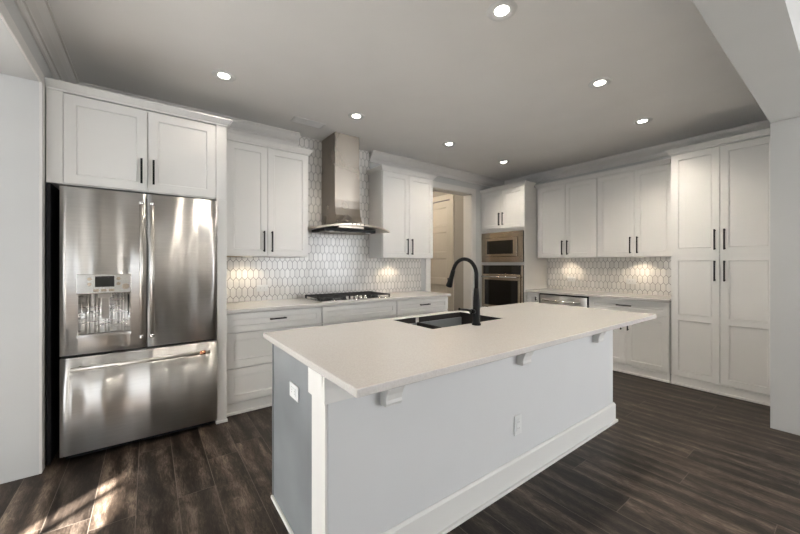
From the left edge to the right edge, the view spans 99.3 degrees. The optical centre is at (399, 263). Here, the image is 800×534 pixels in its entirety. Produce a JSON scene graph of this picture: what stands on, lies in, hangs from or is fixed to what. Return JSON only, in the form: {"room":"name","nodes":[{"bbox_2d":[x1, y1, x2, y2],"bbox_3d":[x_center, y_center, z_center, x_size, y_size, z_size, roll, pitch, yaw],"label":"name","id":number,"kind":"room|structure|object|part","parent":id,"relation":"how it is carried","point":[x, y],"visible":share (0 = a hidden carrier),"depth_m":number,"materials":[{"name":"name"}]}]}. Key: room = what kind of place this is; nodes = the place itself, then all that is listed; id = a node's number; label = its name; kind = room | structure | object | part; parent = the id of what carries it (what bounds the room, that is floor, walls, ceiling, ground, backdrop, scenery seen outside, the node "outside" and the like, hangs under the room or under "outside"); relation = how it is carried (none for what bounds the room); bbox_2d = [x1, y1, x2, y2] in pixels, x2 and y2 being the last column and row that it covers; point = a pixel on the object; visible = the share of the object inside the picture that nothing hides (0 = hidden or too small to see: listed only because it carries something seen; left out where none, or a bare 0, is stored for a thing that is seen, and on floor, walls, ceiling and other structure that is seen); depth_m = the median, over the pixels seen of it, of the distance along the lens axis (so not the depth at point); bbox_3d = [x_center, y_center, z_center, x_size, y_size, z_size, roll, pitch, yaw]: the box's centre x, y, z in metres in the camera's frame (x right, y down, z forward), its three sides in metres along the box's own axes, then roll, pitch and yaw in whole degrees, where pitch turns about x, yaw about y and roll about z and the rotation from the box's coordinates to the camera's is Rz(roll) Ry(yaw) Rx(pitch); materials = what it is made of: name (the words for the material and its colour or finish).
{"room":"kitchen","nodes":[
{"label":"kitchen","id":0,"kind":"room"},
{"bbox_2d":[0,0,53,483],"bbox_3d":[-1.466,-0.077,-1.506,3.052,2.770,8.320,0,0,-36],"label":"wall","id":1,"kind":"structure","parent":0,"point":[19,85],"depth_m":2.06,"materials":[{"name":"paint"}]},
{"bbox_2d":[0,0,44,473],"bbox_3d":[-1.061,0.056,0.525,0.013,2.505,4.105,0,0,-36],"label":"trim","id":2,"kind":"structure","parent":1,"relation":"attached to","point":[5,16],"depth_m":2.12,"materials":[{"name":"paint"}]},
{"bbox_2d":[14,0,78,83],"bbox_3d":[-1.663,-1.395,1.410,0.098,0.134,3.395,0,0,-36],"label":"trim","id":3,"kind":"structure","parent":1,"relation":"attached to","point":[38,16],"depth_m":2.09,"materials":[{"name":"paint"}]},
{"bbox_2d":[242,162,491,307],"bbox_3d":[-0.499,-0.077,4.487,5.970,2.770,0.170,0,0,-36],"label":"wall","id":4,"kind":"structure","parent":0,"point":[478,188],"depth_m":5.70,"materials":[{"name":"paint"}]},
{"bbox_2d":[77,81,300,146],"bbox_3d":[-1.912,-1.395,3.276,1.916,0.134,0.098,0,0,-36],"label":"trim","id":5,"kind":"structure","parent":4,"relation":"attached to","point":[238,126],"depth_m":3.52,"materials":[{"name":"paint"}]},
{"bbox_2d":[227,132,313,256],"bbox_3d":[-1.378,-0.636,3.490,0.884,1.138,0.360,0,0,-36],"label":"upper cabinet","id":6,"kind":"object","parent":4,"relation":"attached to","point":[267,181],"visible":0.89,"depth_m":3.35,"materials":[{"name":"white wood"}]},
{"bbox_3d":[-1.464,-0.611,3.265,0.366,1.070,0.022,0,0,-36],"label":"door","id":7,"kind":"part","parent":6,"relation":"part of","materials":[{"name":"white wood"}]},
{"bbox_3d":[-1.378,-1.177,3.490,0.884,0.055,0.360,0,0,-36],"label":"crown moulding","id":8,"kind":"part","parent":6,"relation":"part of","materials":[{"name":"white wood"}]},
{"bbox_3d":[-1.148,-0.611,3.499,0.412,1.070,0.022,0,0,-36],"label":"door","id":9,"kind":"part","parent":6,"relation":"part of","materials":[{"name":"white wood"}]},
{"bbox_2d":[227,136,420,301],"bbox_3d":[-0.770,-0.534,4.173,2.671,1.854,0.013,0,0,-36],"label":"tile backsplash","id":10,"kind":"structure","parent":4,"relation":"attached to","point":[334,263],"depth_m":4.04,"materials":[{"name":"white tile"}]},
{"bbox_2d":[257,285,267,291],"bbox_3d":[-1.474,0.263,3.640,0.115,0.070,0.009,0,0,-36],"label":"wall outlet","id":11,"kind":"object","parent":10,"relation":"attached to","point":[260,288],"visible":1,"depth_m":3.64,"materials":[{"name":"white plastic"}]},
{"bbox_2d":[308,132,389,234],"bbox_3d":[-0.608,-0.907,3.931,0.912,1.106,0.567,0,0,-36],"label":"range hood","id":12,"kind":"object","parent":4,"relation":"attached to","point":[340,151],"visible":0.99,"depth_m":3.85,"materials":[{"name":"metal"}]},
{"bbox_2d":[367,164,436,258],"bbox_3d":[0.039,-0.637,4.537,0.912,1.135,0.360,0,0,-36],"label":"upper cabinet","id":13,"kind":"object","parent":4,"relation":"attached to","point":[400,200],"visible":0.99,"depth_m":4.38,"materials":[{"name":"white wood"}]},
{"bbox_3d":[-0.051,-0.611,4.309,0.404,1.070,0.022,0,0,-36],"label":"door","id":14,"kind":"part","parent":13,"relation":"part of","materials":[{"name":"white wood"}]},
{"bbox_3d":[0.039,-1.177,4.537,0.912,0.055,0.360,0,0,-36],"label":"crown moulding","id":15,"kind":"part","parent":13,"relation":"part of","materials":[{"name":"white wood"}]},
{"bbox_3d":[0.280,-0.611,4.554,0.412,1.070,0.022,0,0,-36],"label":"door","id":16,"kind":"part","parent":13,"relation":"part of","materials":[{"name":"white wood"}]},
{"bbox_2d":[370,150,504,187],"bbox_3d":[0.764,-1.395,5.254,2.826,0.134,0.098,0,0,-36],"label":"trim","id":17,"kind":"structure","parent":4,"relation":"attached to","point":[377,157],"depth_m":5.03,"materials":[{"name":"paint"}]},
{"bbox_2d":[426,181,475,308],"bbox_3d":[0.768,0.035,5.413,1.090,2.546,0.190,0,0,-36],"label":"trim","id":18,"kind":"structure","parent":4,"relation":"attached to","point":[469,195],"depth_m":5.63,"materials":[{"name":"paint"}]},
{"bbox_2d":[0,370,799,533],"bbox_3d":[0.974,1.368,1.963,11.300,0.120,11.200,0,0,-36],"label":"floor","id":19,"kind":"structure","parent":0,"point":[676,459],"depth_m":2.03,"materials":[{"name":"brown wood"}]},
{"bbox_2d":[60,186,216,458],"bbox_3d":[-2.025,0.402,2.723,0.906,1.812,0.794,0,0,-36],"label":"refrigerator","id":20,"kind":"object","parent":19,"relation":"on","point":[138,274],"visible":1,"depth_m":2.41,"materials":[{"name":"metal"}]},
{"bbox_3d":[-2.035,0.050,2.353,0.450,1.107,0.070,0,0,-36],"label":"door","id":21,"kind":"part","parent":20,"relation":"part of","materials":[{"name":"metal"}]},
{"bbox_3d":[-2.018,0.137,2.326,0.286,0.131,0.034,0,0,-36],"label":"control panel","id":22,"kind":"part","parent":20,"relation":"part of","materials":[{"name":"metal"}]},
{"bbox_3d":[-1.852,0.938,2.489,0.906,0.636,0.070,0,0,-36],"label":"freezer drawer","id":23,"kind":"part","parent":20,"relation":"part of","materials":[{"name":"metal"}]},
{"bbox_3d":[-1.813,0.686,2.436,0.790,0.027,0.076,0,0,-36],"label":"handle","id":24,"kind":"part","parent":20,"relation":"part of","materials":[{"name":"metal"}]},
{"bbox_3d":[-1.836,0.043,2.417,0.027,0.930,0.072,0,0,-36],"label":"handle","id":25,"kind":"part","parent":20,"relation":"part of","materials":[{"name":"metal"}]},
{"bbox_3d":[-1.788,0.043,2.452,0.027,0.930,0.072,0,0,-36],"label":"handle","id":26,"kind":"part","parent":20,"relation":"part of","materials":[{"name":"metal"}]},
{"bbox_3d":[-1.668,0.050,2.624,0.450,1.107,0.070,0,0,-36],"label":"door","id":27,"kind":"part","parent":20,"relation":"part of","materials":[{"name":"metal"}]},
{"bbox_2d":[44,77,232,465],"bbox_3d":[-2.039,0.060,2.780,1.094,2.495,0.736,0,0,-36],"label":"tall cabinet","id":28,"kind":"object","parent":19,"relation":"on","point":[96,138],"visible":0.92,"depth_m":2.44,"materials":[{"name":"white wood"}]},
{"bbox_3d":[-2.486,0.391,2.482,0.018,1.835,0.684,0,0,-36],"label":"panel","id":29,"kind":"part","parent":28,"relation":"part of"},
{"bbox_3d":[-2.046,-0.829,2.380,0.443,0.590,0.022,0,0,-36],"label":"door","id":30,"kind":"part","parent":28,"relation":"part of","materials":[{"name":"white wood"}]},
{"bbox_3d":[-2.038,-1.159,2.781,1.093,0.055,0.736,0,0,-36],"label":"crown moulding","id":31,"kind":"part","parent":28,"relation":"part of","materials":[{"name":"white wood"}]},
{"bbox_3d":[-1.877,-0.672,2.470,0.013,0.180,0.036,0,0,-36],"label":"handle","id":32,"kind":"part","parent":28,"relation":"part of","materials":[{"name":"black metal"}]},
{"bbox_3d":[-1.820,-0.672,2.512,0.013,0.180,0.036,0,0,-36],"label":"handle","id":33,"kind":"part","parent":28,"relation":"part of","materials":[{"name":"black metal"}]},
{"bbox_3d":[-1.686,-0.829,2.647,0.443,0.590,0.022,0,0,-36],"label":"door","id":34,"kind":"part","parent":28,"relation":"part of","materials":[{"name":"white wood"}]},
{"bbox_3d":[-1.670,0.391,3.073,0.085,1.835,0.704,0,0,-36],"label":"panel","id":35,"kind":"part","parent":28,"relation":"part of","materials":[{"name":"white wood"}]},
{"bbox_2d":[227,306,320,416],"bbox_3d":[-1.301,0.865,3.372,0.870,0.878,0.642,0,0,-36],"label":"base cabinet","id":36,"kind":"object","parent":19,"relation":"on","point":[249,354],"visible":0.47,"depth_m":3.02,"materials":[{"name":"white wood"}]},
{"bbox_3d":[-1.138,1.055,3.151,0.858,0.290,0.022,0,0,-36],"label":"drawer","id":37,"kind":"part","parent":36,"relation":"part of","materials":[{"name":"white wood"}]},
{"bbox_3d":[-1.138,0.751,3.151,0.858,0.297,0.022,0,0,-36],"label":"drawer","id":38,"kind":"part","parent":36,"relation":"part of","materials":[{"name":"white wood"}]},
{"bbox_3d":[-1.138,0.514,3.151,0.858,0.157,0.022,0,0,-36],"label":"drawer","id":39,"kind":"part","parent":36,"relation":"part of","materials":[{"name":"white wood"}]},
{"bbox_2d":[227,291,450,313],"bbox_3d":[-0.590,0.408,3.903,2.645,0.031,0.635,0,0,-36],"label":"countertop","id":40,"kind":"structure","parent":36,"relation":"on","point":[277,304],"depth_m":3.44,"materials":[{"name":"white stone"}]},
{"bbox_2d":[304,291,390,301],"bbox_3d":[-0.594,0.372,3.907,0.880,0.042,0.480,0,0,-36],"label":"gas cooktop","id":41,"kind":"object","parent":40,"relation":"in","point":[329,297],"visible":1,"depth_m":3.80,"materials":[{"name":"metal"}]},
{"bbox_2d":[321,300,395,325],"bbox_3d":[-0.578,0.865,3.906,0.926,0.878,0.642,0,0,-36],"label":"base cabinet","id":42,"kind":"object","parent":19,"relation":"on","point":[347,313],"visible":0.12,"depth_m":3.64,"materials":[{"name":"white wood"}]},
{"bbox_3d":[-0.599,0.901,3.549,0.455,0.597,0.022,0,0,-36],"label":"door","id":43,"kind":"part","parent":42,"relation":"part of","materials":[{"name":"white wood"}]},
{"bbox_3d":[-0.230,0.901,3.822,0.455,0.597,0.022,0,0,-36],"label":"door","id":44,"kind":"part","parent":42,"relation":"part of","materials":[{"name":"white wood"}]},
{"bbox_2d":[396,296,447,321],"bbox_3d":[0.129,0.865,4.428,0.829,0.878,0.642,0,0,-36],"label":"base cabinet","id":45,"kind":"object","parent":19,"relation":"on","point":[410,307],"visible":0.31,"depth_m":4.17,"materials":[{"name":"white wood"}]},
{"bbox_3d":[0.127,0.901,4.085,0.406,0.597,0.022,0,0,-36],"label":"door","id":46,"kind":"part","parent":45,"relation":"part of","materials":[{"name":"white wood"}]},
{"bbox_3d":[0.292,0.514,4.207,0.817,0.157,0.022,0,0,-36],"label":"drawer","id":47,"kind":"part","parent":45,"relation":"part of","materials":[{"name":"white wood"}]},
{"bbox_3d":[0.457,0.901,4.330,0.406,0.597,0.022,0,0,-36],"label":"door","id":48,"kind":"part","parent":45,"relation":"part of","materials":[{"name":"white wood"}]},
{"bbox_2d":[271,317,617,533],"bbox_3d":[0.566,0.867,2.314,2.600,0.886,0.932,0,0,-36],"label":"kitchen island","id":49,"kind":"object","parent":19,"relation":"on","point":[428,456],"visible":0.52,"depth_m":1.69,"materials":[{"name":"paint"}]},
{"bbox_3d":[-0.540,1.299,1.661,0.014,0.018,0.593,0,0,-36],"label":"shoe moulding","id":50,"kind":"part","parent":49,"relation":"part of","materials":[{"name":"white wood"}]},
{"bbox_3d":[-0.526,0.866,1.664,0.024,0.884,0.601,0,0,-36],"label":"panel","id":51,"kind":"part","parent":49,"relation":"part of","materials":[{"name":"grey wood"}]},
{"bbox_2d":[290,381,298,402],"bbox_3d":[-0.505,0.608,1.617,0.009,0.070,0.115,0,0,-36],"label":"wall outlet","id":52,"kind":"object","parent":49,"relation":"attached to","point":[294,390],"visible":1,"depth_m":1.60,"materials":[{"name":"white plastic"}]},
{"bbox_2d":[291,386,295,396],"bbox_3d":[-0.506,0.608,1.615,0.004,0.034,0.068,0,0,-36],"label":"socket","id":53,"kind":"object","parent":52,"relation":"attached to","point":[293,388],"depth_m":1.61,"materials":[{"name":"white plastic"}]},
{"bbox_3d":[-0.324,0.919,1.366,0.010,0.778,0.134,0,0,-36],"label":"post","id":54,"kind":"part","parent":49,"relation":"part of","materials":[{"name":"white wood"}]},
{"bbox_3d":[0.374,0.818,2.695,0.396,0.764,0.022,0,0,-36],"label":"door","id":55,"kind":"part","parent":49,"relation":"part of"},
{"bbox_2d":[263,302,655,397],"bbox_3d":[0.603,0.408,2.281,2.634,0.030,1.082,0,0,-36],"label":"island countertop","id":56,"kind":"structure","parent":49,"relation":"on","point":[363,358],"depth_m":1.72,"materials":[{"name":"white stone"}]},
{"bbox_2d":[395,312,501,328],"bbox_3d":[0.347,0.508,2.420,0.687,0.223,0.435,0,0,-36],"label":"sink","id":57,"kind":"object","parent":56,"relation":"in","point":[467,318],"visible":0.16,"depth_m":2.60,"materials":[{"name":"black metal"}]},
{"bbox_3d":[0.158,0.508,2.281,0.218,0.223,0.435,0,0,-36],"label":"bowl","id":58,"kind":"part","parent":57,"relation":"part of","materials":[{"name":"black metal"}]},
{"bbox_3d":[0.441,0.508,2.490,0.452,0.223,0.435,0,0,-36],"label":"bowl","id":59,"kind":"part","parent":57,"relation":"part of","materials":[{"name":"black metal"}]},
{"bbox_2d":[446,257,480,325],"bbox_3d":[0.366,0.175,2.238,0.189,0.435,0.298,0,0,-36],"label":"faucet","id":60,"kind":"object","parent":56,"relation":"on","point":[475,311],"visible":1,"depth_m":2.17,"materials":[{"name":"black metal"}]},
{"bbox_3d":[0.429,0.060,2.263,0.026,0.206,0.231,0,0,-36],"label":"spout","id":61,"kind":"part","parent":60,"relation":"part of","materials":[{"name":"black metal"}]},
{"bbox_3d":[0.419,0.295,2.127,0.143,0.047,0.029,0,0,-36],"label":"lever","id":62,"kind":"part","parent":60,"relation":"part of","materials":[{"name":"black metal"}]},
{"bbox_3d":[0.551,1.232,2.345,2.586,0.156,0.737,0,0,-36],"label":"baseboard","id":63,"kind":"part","parent":49,"relation":"part of","materials":[{"name":"white wood"}]},
{"bbox_2d":[514,414,521,435],"bbox_3d":[0.705,0.963,2.032,0.070,0.115,0.009,0,0,-36],"label":"wall outlet","id":64,"kind":"object","parent":49,"relation":"attached to","point":[518,418],"visible":1,"depth_m":2.03,"materials":[{"name":"white plastic"}]},
{"bbox_2d":[517,419,519,430],"bbox_3d":[0.707,0.963,2.030,0.034,0.068,0.004,0,0,-36],"label":"socket","id":65,"kind":"object","parent":64,"relation":"attached to","point":[518,420],"depth_m":2.03,"materials":[{"name":"white plastic"}]},
{"bbox_2d":[480,180,546,307],"bbox_3d":[1.863,0.036,5.581,0.660,2.536,0.872,0,0,-36],"label":"tall cabinet","id":66,"kind":"object","parent":19,"relation":"on","point":[513,206],"visible":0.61,"depth_m":5.28,"materials":[{"name":"white wood"}]},
{"bbox_3d":[1.505,-0.865,5.593,0.022,0.610,0.399,0,0,-36],"label":"door","id":67,"kind":"part","parent":66,"relation":"part of","materials":[{"name":"white wood"}]},
{"bbox_2d":[481,265,523,306],"bbox_3d":[1.801,0.373,5.558,0.647,0.694,0.782,0,0,-36],"label":"wall oven","id":68,"kind":"object","parent":66,"relation":"in","point":[501,284],"visible":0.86,"depth_m":5.37,"materials":[{"name":"glass"}]},
{"bbox_3d":[1.392,0.373,5.720,0.012,0.694,0.035,0,0,-36],"label":"trim","id":69,"kind":"part","parent":68,"relation":"part of","materials":[{"name":"metal"}]},
{"bbox_3d":[1.569,0.211,5.386,0.069,0.024,0.662,0,0,-36],"label":"handle","id":70,"kind":"part","parent":68,"relation":"part of","materials":[{"name":"metal"}]},
{"bbox_3d":[1.607,0.466,5.414,0.026,0.409,0.632,0,0,-36],"label":"door glass","id":71,"kind":"part","parent":68,"relation":"part of","materials":[{"name":"black glass"}]},
{"bbox_3d":[1.607,0.438,5.414,0.030,0.540,0.712,0,0,-36],"label":"door","id":72,"kind":"part","parent":68,"relation":"part of","materials":[{"name":"glass"}]},
{"bbox_3d":[1.611,0.096,5.417,0.020,0.131,0.708,0,0,-36],"label":"control panel","id":73,"kind":"part","parent":68,"relation":"part of","materials":[{"name":"black glass"}]},
{"bbox_3d":[1.836,0.373,5.119,0.012,0.694,0.035,0,0,-36],"label":"trim","id":74,"kind":"part","parent":68,"relation":"part of","materials":[{"name":"metal"}]},
{"bbox_2d":[482,230,523,261],"bbox_3d":[1.788,-0.263,5.548,0.479,0.478,0.786,0,0,-36],"label":"microwave","id":75,"kind":"object","parent":66,"relation":"in","point":[508,246],"visible":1,"depth_m":5.36,"materials":[{"name":"metal"}]},
{"bbox_3d":[1.585,-0.261,5.423,0.004,0.213,0.492,0,0,-36],"label":"door glass","id":76,"kind":"part","parent":75,"relation":"part of","materials":[{"name":"black glass"}]},
{"bbox_3d":[1.607,-0.263,5.415,0.024,0.300,0.594,0,0,-36],"label":"door","id":77,"kind":"part","parent":75,"relation":"part of","materials":[{"name":"metal"}]},
{"bbox_3d":[1.753,-0.266,5.197,0.002,0.233,0.051,0,0,-36],"label":"control panel","id":78,"kind":"part","parent":75,"relation":"part of","materials":[{"name":"metal"}]},
{"bbox_3d":[1.863,-1.204,5.580,0.660,0.055,0.870,0,0,-36],"label":"crown moulding","id":79,"kind":"part","parent":66,"relation":"part of","materials":[{"name":"white wood"}]},
{"bbox_3d":[1.746,-0.865,5.268,0.022,0.610,0.403,0,0,-36],"label":"door","id":80,"kind":"part","parent":66,"relation":"part of","materials":[{"name":"white wood"}]},
{"bbox_2d":[527,292,538,302],"bbox_3d":[2.175,0.865,5.183,0.612,0.878,0.200,0,0,-36],"label":"base cabinet","id":81,"kind":"object","parent":19,"relation":"on","point":[531,297],"visible":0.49,"depth_m":5.02,"materials":[{"name":"white wood"}]},
{"bbox_2d":[539,293,588,307],"bbox_3d":[2.427,0.868,4.812,0.616,0.877,0.676,0,0,-36],"label":"dishwasher","id":82,"kind":"object","parent":19,"relation":"on","point":[569,300],"visible":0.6,"depth_m":4.62,"materials":[{"name":"metal"}]},
{"bbox_3d":[2.201,0.518,4.645,0.053,0.021,0.536,0,0,-36],"label":"handle","id":83,"kind":"part","parent":82,"relation":"part of","materials":[{"name":"metal"}]},
{"bbox_2d":[589,297,670,382],"bbox_3d":[2.899,0.865,4.203,0.612,0.878,0.850,0,0,-36],"label":"base cabinet","id":84,"kind":"object","parent":19,"relation":"on","point":[642,349],"visible":0.67,"depth_m":3.90,"materials":[{"name":"white wood"}]},
{"bbox_2d":[525,288,670,302],"bbox_3d":[2.638,0.408,4.565,0.605,0.031,1.750,0,0,-36],"label":"countertop","id":85,"kind":"structure","parent":84,"relation":"on","point":[615,295],"depth_m":4.33,"materials":[{"name":"white stone"}]},
{"bbox_3d":[2.564,0.893,4.221,0.022,0.614,0.411,0,0,-36],"label":"door","id":86,"kind":"part","parent":84,"relation":"part of","materials":[{"name":"white wood"}]},
{"bbox_3d":[2.691,0.506,4.049,0.022,0.140,0.838,0,0,-36],"label":"drawer","id":87,"kind":"part","parent":84,"relation":"part of","materials":[{"name":"white wood"}]},
{"bbox_3d":[2.814,0.893,3.882,0.022,0.614,0.423,0,0,-36],"label":"door","id":88,"kind":"part","parent":84,"relation":"part of","materials":[{"name":"white wood"}]},
{"bbox_2d":[665,128,769,405],"bbox_3d":[3.383,0.037,3.554,0.625,2.533,0.835,0,0,-36],"label":"pantry cabinet","id":89,"kind":"object","parent":19,"relation":"on","point":[720,188],"visible":0.93,"depth_m":3.36,"materials":[{"name":"white wood"}]},
{"bbox_3d":[3.067,0.553,3.540,0.022,1.294,0.390,0,0,-36],"label":"door","id":90,"kind":"part","parent":89,"relation":"part of","materials":[{"name":"white wood"}]},
{"bbox_3d":[3.067,-0.633,3.540,0.022,1.066,0.390,0,0,-36],"label":"door","id":91,"kind":"part","parent":89,"relation":"part of","materials":[{"name":"white wood"}]},
{"bbox_3d":[3.140,0.073,3.394,0.036,0.205,0.013,0,0,-36],"label":"handle","id":92,"kind":"part","parent":89,"relation":"part of","materials":[{"name":"black metal"}]},
{"bbox_3d":[3.140,-0.240,3.394,0.036,0.205,0.013,0,0,-36],"label":"handle","id":93,"kind":"part","parent":89,"relation":"part of","materials":[{"name":"black metal"}]},
{"bbox_3d":[3.383,-1.202,3.554,0.625,0.055,0.835,0,0,-36],"label":"crown moulding","id":94,"kind":"part","parent":89,"relation":"part of","materials":[{"name":"white wood"}]},
{"bbox_3d":[3.183,0.073,3.336,0.036,0.205,0.013,0,0,-36],"label":"handle","id":95,"kind":"part","parent":89,"relation":"part of","materials":[{"name":"black metal"}]},
{"bbox_3d":[3.183,-0.240,3.336,0.036,0.205,0.013,0,0,-36],"label":"handle","id":96,"kind":"part","parent":89,"relation":"part of","materials":[{"name":"black metal"}]},
{"bbox_3d":[3.301,0.553,3.223,0.022,1.294,0.389,0,0,-36],"label":"door","id":97,"kind":"part","parent":89,"relation":"part of","materials":[{"name":"white wood"}]},
{"bbox_3d":[3.301,-0.633,3.223,0.022,1.066,0.389,0,0,-36],"label":"door","id":98,"kind":"part","parent":89,"relation":"part of","materials":[{"name":"white wood"}]},
{"bbox_2d":[48,0,767,180],"bbox_3d":[0.974,-1.512,1.963,11.300,0.100,11.200,0,0,-36],"label":"ceiling","id":99,"kind":"structure","parent":0,"point":[423,75],"depth_m":2.57,"materials":[{"name":"paint"}]},
{"bbox_2d":[211,70,235,81],"bbox_3d":[-1.370,-1.457,2.646,0.172,0.010,0.172,0,0,-36],"label":"recessed light","id":100,"kind":"object","parent":99,"relation":"in","point":[222,75],"visible":1,"depth_m":2.64,"materials":[{"name":"white plastic"}]},
{"bbox_2d":[290,116,325,128],"bbox_3d":[-0.951,-1.458,3.525,0.334,0.006,0.150,0,0,-36],"label":"ceiling vent","id":101,"kind":"object","parent":99,"relation":"in","point":[295,119],"visible":1,"depth_m":3.51,"materials":[{"name":"white plastic"}]},
{"bbox_2d":[348,112,364,119],"bbox_3d":[-0.431,-1.457,3.368,0.172,0.010,0.172,0,0,-36],"label":"recessed light","id":102,"kind":"object","parent":99,"relation":"in","point":[354,115],"visible":1,"depth_m":3.36,"materials":[{"name":"white plastic"}]},
{"bbox_2d":[442,142,455,146],"bbox_3d":[0.602,-1.457,4.157,0.172,0.010,0.172,0,0,-36],"label":"recessed light","id":103,"kind":"object","parent":99,"relation":"in","point":[446,144],"visible":1,"depth_m":4.16,"materials":[{"name":"white plastic"}]},
{"bbox_2d":[486,0,516,21],"bbox_3d":[0.588,-1.457,1.964,0.172,0.010,0.172,0,0,-36],"label":"recessed light","id":104,"kind":"object","parent":99,"relation":"in","point":[500,10],"visible":1,"depth_m":1.96,"materials":[{"name":"white plastic"}]},
{"bbox_2d":[498,160,509,163],"bbox_3d":[1.491,-1.457,4.889,0.172,0.010,0.172,0,0,-36],"label":"recessed light","id":105,"kind":"object","parent":99,"relation":"in","point":[502,161],"visible":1,"depth_m":4.87,"materials":[{"name":"white plastic"}]},
{"bbox_2d":[588,77,611,88],"bbox_3d":[1.617,-1.457,2.749,0.172,0.010,0.172,0,0,-36],"label":"recessed light","id":106,"kind":"object","parent":99,"relation":"in","point":[604,81],"visible":1,"depth_m":2.74,"materials":[{"name":"white plastic"}]},
{"bbox_2d":[632,117,652,124],"bbox_3d":[2.487,-1.457,3.487,0.172,0.010,0.172,0,0,-36],"label":"recessed light","id":107,"kind":"object","parent":99,"relation":"in","point":[642,120],"visible":1,"depth_m":3.48,"materials":[{"name":"white plastic"}]},
{"bbox_2d":[433,191,462,310],"bbox_3d":[-0.411,-0.077,6.218,2.130,2.770,2.510,0,0,-36],"label":"wall","id":108,"kind":"structure","parent":0,"point":[458,200],"depth_m":5.88,"materials":[{"name":"paint"}]},
{"bbox_2d":[431,200,449,310],"bbox_3d":[0.633,0.083,6.383,0.118,2.430,0.865,0,0,-36],"label":"door","id":109,"kind":"structure","parent":108,"relation":"in","point":[440,262],"depth_m":6.26,"materials":[{"name":"paint"}]},
{"bbox_2d":[433,194,453,310],"bbox_3d":[0.631,0.034,6.385,0.017,2.548,1.050,0,0,-36],"label":"trim","id":110,"kind":"structure","parent":108,"relation":"attached to","point":[447,196],"depth_m":6.00,"materials":[{"name":"paint"}]},
{"bbox_2d":[534,156,670,293],"bbox_3d":[2.998,-0.077,4.709,0.120,2.770,3.630,0,0,-36],"label":"wall","id":111,"kind":"structure","parent":0,"point":[665,157],"depth_m":4.75,"materials":[{"name":"paint"}]},
{"bbox_2d":[535,173,598,257],"bbox_3d":[2.482,-0.643,4.984,0.356,1.123,0.885,0,0,-36],"label":"upper cabinet","id":112,"kind":"object","parent":111,"relation":"attached to","point":[567,209],"visible":0.95,"depth_m":4.84,"materials":[{"name":"white wood"}]},
{"bbox_3d":[2.261,-0.617,5.068,0.022,1.058,0.414,0,0,-36],"label":"door","id":113,"kind":"part","parent":112,"relation":"part of","materials":[{"name":"white wood"}]},
{"bbox_3d":[2.482,-1.177,4.984,0.356,0.055,0.885,0,0,-36],"label":"crown moulding","id":114,"kind":"part","parent":112,"relation":"part of","materials":[{"name":"white wood"}]},
{"bbox_3d":[2.512,-0.617,4.727,0.022,1.058,0.425,0,0,-36],"label":"door","id":115,"kind":"part","parent":112,"relation":"part of","materials":[{"name":"white wood"}]},
{"bbox_2d":[547,257,670,295],"bbox_3d":[2.886,0.155,4.748,0.012,0.475,1.750,0,0,-36],"label":"tile backsplash","id":116,"kind":"structure","parent":111,"relation":"attached to","point":[652,275],"depth_m":4.67,"materials":[{"name":"white tile"}]},
{"bbox_2d":[568,277,574,281],"bbox_3d":[2.589,0.236,5.134,0.009,0.070,0.115,0,0,-36],"label":"wall outlet","id":117,"kind":"object","parent":116,"relation":"attached to","point":[571,279],"visible":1,"depth_m":5.13,"materials":[{"name":"white plastic"}]},
{"bbox_2d":[626,279,635,283],"bbox_3d":[3.058,0.236,4.498,0.009,0.070,0.115,0,0,-36],"label":"wall outlet","id":118,"kind":"object","parent":116,"relation":"attached to","point":[628,281],"visible":1,"depth_m":4.50,"materials":[{"name":"white plastic"}]},
{"bbox_2d":[596,158,670,257],"bbox_3d":[3.002,-0.643,4.280,0.356,1.123,0.860,0,0,-36],"label":"upper cabinet","id":119,"kind":"object","parent":111,"relation":"attached to","point":[634,202],"visible":0.87,"depth_m":4.18,"materials":[{"name":"white wood"}]},
{"bbox_3d":[2.772,-0.617,4.375,0.022,1.058,0.422,0,0,-36],"label":"door","id":120,"kind":"part","parent":119,"relation":"part of","materials":[{"name":"white wood"}]},
{"bbox_3d":[3.001,-1.177,4.281,0.356,0.055,0.858,0,0,-36],"label":"crown moulding","id":121,"kind":"part","parent":119,"relation":"part of","materials":[{"name":"white wood"}]},
{"bbox_3d":[3.015,-0.617,4.047,0.022,1.058,0.388,0,0,-36],"label":"door","id":122,"kind":"part","parent":119,"relation":"part of","materials":[{"name":"white wood"}]},
{"bbox_2d":[505,120,769,184],"bbox_3d":[2.841,-1.395,4.739,0.098,0.134,3.395,0,0,-36],"label":"trim","id":123,"kind":"structure","parent":111,"relation":"attached to","point":[657,151],"depth_m":4.44,"materials":[{"name":"paint"}]},
{"bbox_2d":[692,0,799,435],"bbox_3d":[2.613,-0.077,2.313,8.048,2.770,0.235,0,0,-36],"label":"wall","id":124,"kind":"structure","parent":0,"point":[760,38],"depth_m":2.60,"materials":[{"name":"paint"}]}
]}

